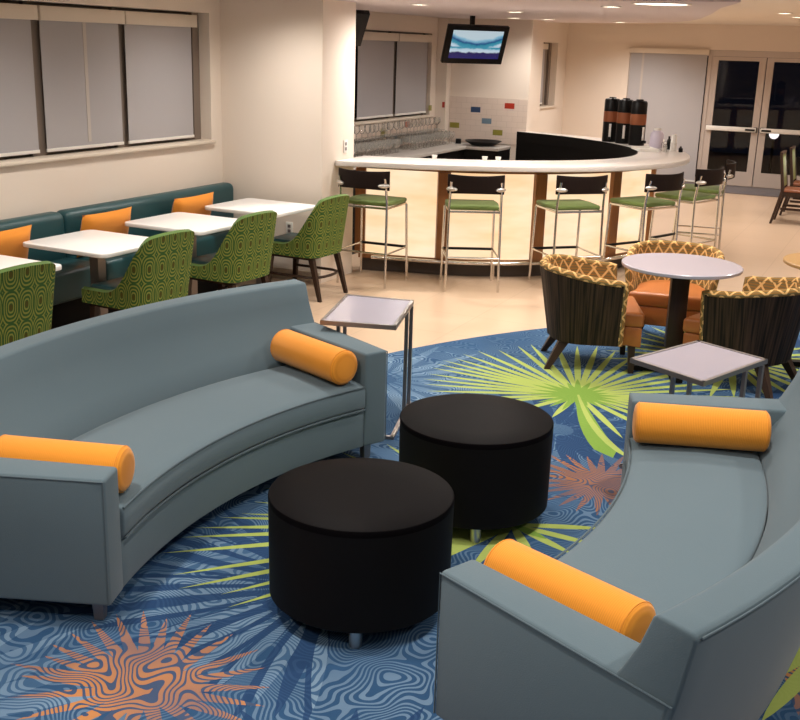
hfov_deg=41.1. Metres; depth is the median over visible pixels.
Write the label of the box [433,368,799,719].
curved sofa
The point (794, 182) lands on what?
chair
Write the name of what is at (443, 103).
electrical outlet
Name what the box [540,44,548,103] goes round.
roller blind
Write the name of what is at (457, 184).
bar stool
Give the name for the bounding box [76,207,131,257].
throw pillow
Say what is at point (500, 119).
backsplash
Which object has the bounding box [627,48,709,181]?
roller blind
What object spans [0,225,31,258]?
throw pillow
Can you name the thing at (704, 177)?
bar stool
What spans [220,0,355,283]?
wall column
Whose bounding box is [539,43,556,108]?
window
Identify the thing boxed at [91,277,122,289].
seat cushion
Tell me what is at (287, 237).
seat cushion
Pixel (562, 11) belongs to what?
ceiling
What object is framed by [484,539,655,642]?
bolster cushion
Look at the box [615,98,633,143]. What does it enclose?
urn
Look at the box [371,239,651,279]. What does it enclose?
rail
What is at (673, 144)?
cup stack
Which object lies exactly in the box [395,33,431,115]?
roller blind
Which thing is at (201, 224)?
cafe table
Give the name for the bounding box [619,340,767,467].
end table
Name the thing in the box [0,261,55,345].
dining chair
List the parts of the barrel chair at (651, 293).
seat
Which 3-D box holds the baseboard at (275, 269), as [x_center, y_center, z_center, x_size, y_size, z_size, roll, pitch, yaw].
[-1.183,-0.809,9.799,1.030,0.100,0.014,9,18,24]
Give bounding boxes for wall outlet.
[286,222,292,233]
[343,140,347,152]
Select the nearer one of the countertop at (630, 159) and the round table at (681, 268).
the round table at (681, 268)
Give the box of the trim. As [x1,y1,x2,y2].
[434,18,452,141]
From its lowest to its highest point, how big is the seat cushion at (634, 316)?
0.100 m
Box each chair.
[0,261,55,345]
[81,229,194,317]
[188,210,276,295]
[268,194,349,302]
[540,254,644,373]
[624,240,724,329]
[683,276,799,398]
[769,150,799,223]
[779,146,799,214]
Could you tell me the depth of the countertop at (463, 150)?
13.00 m
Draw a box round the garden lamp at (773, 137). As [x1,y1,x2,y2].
[768,134,778,173]
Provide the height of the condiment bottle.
0.140 m
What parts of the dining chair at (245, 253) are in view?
leg, seat frame, leg, leg, leg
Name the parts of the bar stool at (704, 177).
leg, leg, seat, seat frame, leg, leg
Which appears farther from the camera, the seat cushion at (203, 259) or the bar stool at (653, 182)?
the bar stool at (653, 182)
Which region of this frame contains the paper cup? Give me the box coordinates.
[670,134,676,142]
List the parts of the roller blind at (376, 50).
rail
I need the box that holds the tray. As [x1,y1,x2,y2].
[631,146,658,151]
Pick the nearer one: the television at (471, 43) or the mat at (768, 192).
the television at (471, 43)
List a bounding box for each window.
[0,0,215,166]
[354,30,432,124]
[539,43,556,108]
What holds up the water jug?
on the countertop at (630, 159)
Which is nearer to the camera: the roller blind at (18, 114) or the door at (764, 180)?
the roller blind at (18, 114)
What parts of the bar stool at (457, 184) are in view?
leg, leg, seat, seat frame, leg, leg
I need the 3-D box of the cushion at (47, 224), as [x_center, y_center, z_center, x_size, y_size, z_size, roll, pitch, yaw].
[-2.877,-0.651,7.175,0.150,0.500,1.679,9,18,24]
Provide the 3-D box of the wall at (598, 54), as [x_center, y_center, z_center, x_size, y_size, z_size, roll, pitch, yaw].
[7.085,-3.902,16.812,9.305,2.555,0.200,9,18,24]
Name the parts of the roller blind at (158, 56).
rail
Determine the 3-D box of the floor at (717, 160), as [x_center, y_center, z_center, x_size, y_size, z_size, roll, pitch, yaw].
[7.712,-3.544,20.400,9.000,0.100,6.500,9,18,24]
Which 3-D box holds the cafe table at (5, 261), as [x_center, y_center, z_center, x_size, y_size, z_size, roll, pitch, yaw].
[-2.526,-0.203,6.466,0.740,0.740,0.670,10,18,26]
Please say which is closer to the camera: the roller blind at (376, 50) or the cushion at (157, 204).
the cushion at (157, 204)
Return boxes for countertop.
[335,131,689,171]
[352,141,510,253]
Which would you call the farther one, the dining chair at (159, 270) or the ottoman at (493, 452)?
the dining chair at (159, 270)
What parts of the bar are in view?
post, light panel, post, light panel, kick plate, rail, rail, post, light panel, post, light panel, post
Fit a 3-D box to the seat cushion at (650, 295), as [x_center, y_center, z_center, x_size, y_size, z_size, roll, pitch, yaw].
[1.990,-0.485,7.848,0.549,0.100,0.555,7,17,18]
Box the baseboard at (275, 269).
[272,267,319,283]
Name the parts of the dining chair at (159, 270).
leg, seat frame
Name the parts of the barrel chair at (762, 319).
seat, leg, leg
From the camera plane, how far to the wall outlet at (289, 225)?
9.60 m
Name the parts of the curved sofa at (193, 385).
arm, leg, backrest, arm, leg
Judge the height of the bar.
1.028 m
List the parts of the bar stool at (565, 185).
leg, leg, seat, seat frame, leg, leg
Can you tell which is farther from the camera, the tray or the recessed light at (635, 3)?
the tray
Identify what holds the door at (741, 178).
in the wall at (598, 54)
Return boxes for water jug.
[649,128,663,147]
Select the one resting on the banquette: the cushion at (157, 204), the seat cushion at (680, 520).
the cushion at (157, 204)
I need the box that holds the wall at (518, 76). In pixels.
[448,18,544,159]
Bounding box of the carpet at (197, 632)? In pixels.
[0,325,799,719]
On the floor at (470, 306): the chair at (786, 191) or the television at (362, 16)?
the chair at (786, 191)
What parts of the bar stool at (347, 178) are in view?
leg, leg, seat frame, seat, leg, leg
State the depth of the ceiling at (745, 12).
12.82 m
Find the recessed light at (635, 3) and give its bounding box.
[631,2,691,5]
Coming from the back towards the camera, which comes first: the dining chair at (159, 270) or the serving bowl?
the serving bowl
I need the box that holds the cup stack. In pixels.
[670,134,676,150]
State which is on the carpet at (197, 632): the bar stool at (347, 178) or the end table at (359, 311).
the end table at (359, 311)
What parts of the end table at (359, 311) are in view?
frame, leg, leg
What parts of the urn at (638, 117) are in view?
lid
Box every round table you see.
[622,253,743,382]
[783,253,799,365]
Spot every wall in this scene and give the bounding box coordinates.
[0,0,568,219]
[448,18,544,159]
[561,23,799,137]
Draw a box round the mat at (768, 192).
[684,182,792,197]
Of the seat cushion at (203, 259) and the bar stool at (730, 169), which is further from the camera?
the bar stool at (730, 169)
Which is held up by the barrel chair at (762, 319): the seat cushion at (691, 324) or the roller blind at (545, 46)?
the seat cushion at (691, 324)
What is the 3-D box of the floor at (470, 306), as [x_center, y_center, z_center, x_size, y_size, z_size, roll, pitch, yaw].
[2.716,-0.206,8.499,9.905,0.100,20.410,9,18,24]
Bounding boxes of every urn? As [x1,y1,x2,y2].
[602,97,619,141]
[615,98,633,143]
[628,99,647,145]
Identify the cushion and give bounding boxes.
[0,212,65,260]
[0,434,134,492]
[57,182,233,257]
[71,365,364,537]
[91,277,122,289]
[191,252,216,263]
[270,329,357,384]
[274,232,297,241]
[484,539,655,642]
[558,437,767,614]
[625,296,644,327]
[629,280,704,310]
[632,402,770,451]
[683,313,699,333]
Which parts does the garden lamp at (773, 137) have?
post, globe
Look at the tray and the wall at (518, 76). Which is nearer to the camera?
the tray
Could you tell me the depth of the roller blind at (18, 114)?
7.51 m
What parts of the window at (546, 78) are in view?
frame, sill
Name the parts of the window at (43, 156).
sill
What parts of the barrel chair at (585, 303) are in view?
leg, leg, leg, leg, seat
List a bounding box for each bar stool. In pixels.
[336,167,407,288]
[439,174,505,292]
[528,175,608,279]
[602,172,685,260]
[648,166,725,246]
[671,159,735,249]
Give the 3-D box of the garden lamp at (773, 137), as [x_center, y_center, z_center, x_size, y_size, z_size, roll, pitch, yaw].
[6.598,-3.655,18.955,0.170,0.865,0.170,9,18,24]
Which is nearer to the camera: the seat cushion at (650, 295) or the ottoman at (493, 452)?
the ottoman at (493, 452)
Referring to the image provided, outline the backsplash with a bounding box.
[354,96,527,152]
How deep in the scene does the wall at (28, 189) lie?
9.03 m
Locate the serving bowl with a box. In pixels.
[465,139,501,145]
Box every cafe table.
[0,255,61,270]
[23,230,147,315]
[125,212,236,294]
[205,198,314,286]
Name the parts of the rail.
rail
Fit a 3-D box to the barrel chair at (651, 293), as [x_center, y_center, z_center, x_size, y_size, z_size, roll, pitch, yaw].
[2.012,-0.484,7.918,0.698,0.701,0.696,7,17,18]
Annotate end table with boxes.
[320,294,413,439]
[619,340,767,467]
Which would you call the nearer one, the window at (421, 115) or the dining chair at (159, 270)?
the dining chair at (159, 270)
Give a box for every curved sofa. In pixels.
[0,279,387,619]
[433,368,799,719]
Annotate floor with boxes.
[216,184,799,352]
[695,151,799,184]
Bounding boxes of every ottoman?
[268,458,453,648]
[399,394,553,542]
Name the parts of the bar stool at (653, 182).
leg, leg, seat, seat frame, leg, leg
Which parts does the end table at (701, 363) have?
leg, leg, leg, leg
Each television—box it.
[355,10,369,45]
[440,16,509,63]
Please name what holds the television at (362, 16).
hanging from the ceiling at (562, 11)
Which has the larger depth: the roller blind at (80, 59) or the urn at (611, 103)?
the urn at (611, 103)
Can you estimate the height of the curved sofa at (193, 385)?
0.790 m
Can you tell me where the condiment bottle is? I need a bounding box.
[666,136,670,149]
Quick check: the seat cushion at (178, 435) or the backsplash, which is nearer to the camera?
the seat cushion at (178, 435)
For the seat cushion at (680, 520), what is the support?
on the curved sofa at (707, 537)
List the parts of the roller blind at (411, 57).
rail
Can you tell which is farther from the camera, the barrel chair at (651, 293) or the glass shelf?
the glass shelf
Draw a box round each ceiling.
[337,0,740,22]
[665,0,799,25]
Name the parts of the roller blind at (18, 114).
rail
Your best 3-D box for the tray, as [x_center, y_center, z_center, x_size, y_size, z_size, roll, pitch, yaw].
[2.611,-2.248,11.373,0.210,0.026,0.350,1,16,-3]
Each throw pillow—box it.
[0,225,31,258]
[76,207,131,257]
[171,192,213,214]
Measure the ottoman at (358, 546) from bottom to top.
0.472 m
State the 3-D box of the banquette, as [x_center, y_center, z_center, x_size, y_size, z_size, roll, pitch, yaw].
[-2.621,-0.521,7.363,0.497,0.840,5.564,9,18,24]
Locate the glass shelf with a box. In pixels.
[354,128,441,151]
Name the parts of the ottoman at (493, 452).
leg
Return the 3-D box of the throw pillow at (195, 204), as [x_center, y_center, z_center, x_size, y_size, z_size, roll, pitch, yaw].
[-1.755,-1.228,8.974,0.155,0.320,0.550,9,18,24]
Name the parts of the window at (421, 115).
pane, sill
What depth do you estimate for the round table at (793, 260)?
7.32 m
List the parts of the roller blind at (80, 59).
rail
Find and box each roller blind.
[0,3,39,156]
[37,5,124,151]
[124,11,196,143]
[356,32,398,119]
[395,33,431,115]
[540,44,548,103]
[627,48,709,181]
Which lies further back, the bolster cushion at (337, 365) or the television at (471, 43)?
the television at (471, 43)
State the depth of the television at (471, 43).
12.15 m
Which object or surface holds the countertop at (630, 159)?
on the bar
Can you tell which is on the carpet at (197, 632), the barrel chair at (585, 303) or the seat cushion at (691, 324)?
the barrel chair at (585, 303)
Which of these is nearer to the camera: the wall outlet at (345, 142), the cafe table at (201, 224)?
the cafe table at (201, 224)
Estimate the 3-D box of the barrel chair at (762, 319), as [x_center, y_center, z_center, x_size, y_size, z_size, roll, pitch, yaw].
[2.284,-0.191,6.949,0.696,0.701,0.698,15,21,39]
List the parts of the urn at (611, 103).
lid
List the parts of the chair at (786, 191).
leg, leg, backrest, seat frame, seat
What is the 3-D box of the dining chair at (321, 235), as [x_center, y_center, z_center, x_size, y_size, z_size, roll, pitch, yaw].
[-0.786,-0.993,9.097,0.604,0.872,0.545,10,18,26]
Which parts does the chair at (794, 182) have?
leg, leg, backrest, seat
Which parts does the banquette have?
seat, seat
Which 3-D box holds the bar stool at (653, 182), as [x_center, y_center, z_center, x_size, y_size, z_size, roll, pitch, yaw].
[2.304,-1.268,10.067,0.517,1.031,0.572,-9,20,-33]
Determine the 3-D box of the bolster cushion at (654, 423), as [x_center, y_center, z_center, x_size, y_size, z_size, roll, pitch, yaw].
[1.296,0.287,4.604,0.570,0.178,0.178,4,17,7]
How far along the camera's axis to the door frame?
17.38 m
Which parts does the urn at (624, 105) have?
lid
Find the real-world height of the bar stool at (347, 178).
1.031 m
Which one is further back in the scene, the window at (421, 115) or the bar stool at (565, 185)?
the window at (421, 115)
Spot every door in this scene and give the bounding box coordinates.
[701,56,766,186]
[752,58,799,188]
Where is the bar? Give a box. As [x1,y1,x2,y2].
[354,142,656,275]
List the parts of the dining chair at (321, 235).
leg, leg, seat frame, leg, leg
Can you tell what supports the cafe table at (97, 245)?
on the floor at (470, 306)
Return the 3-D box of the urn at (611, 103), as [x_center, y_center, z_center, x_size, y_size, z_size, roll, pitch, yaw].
[2.441,-2.773,12.303,0.180,0.502,0.205,-5,18,-21]
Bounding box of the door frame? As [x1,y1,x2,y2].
[626,50,799,182]
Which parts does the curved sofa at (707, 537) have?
arm, arm, backrest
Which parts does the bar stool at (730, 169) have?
leg, seat, leg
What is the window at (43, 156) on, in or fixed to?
in the wall at (28, 189)
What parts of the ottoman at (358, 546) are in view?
leg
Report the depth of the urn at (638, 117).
11.85 m
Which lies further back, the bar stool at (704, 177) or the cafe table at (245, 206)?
the bar stool at (704, 177)
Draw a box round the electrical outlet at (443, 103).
[428,102,444,110]
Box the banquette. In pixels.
[0,182,233,328]
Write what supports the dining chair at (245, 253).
on the floor at (470, 306)
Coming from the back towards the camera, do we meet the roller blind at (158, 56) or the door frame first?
the door frame
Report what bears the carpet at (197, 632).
on the floor at (470, 306)

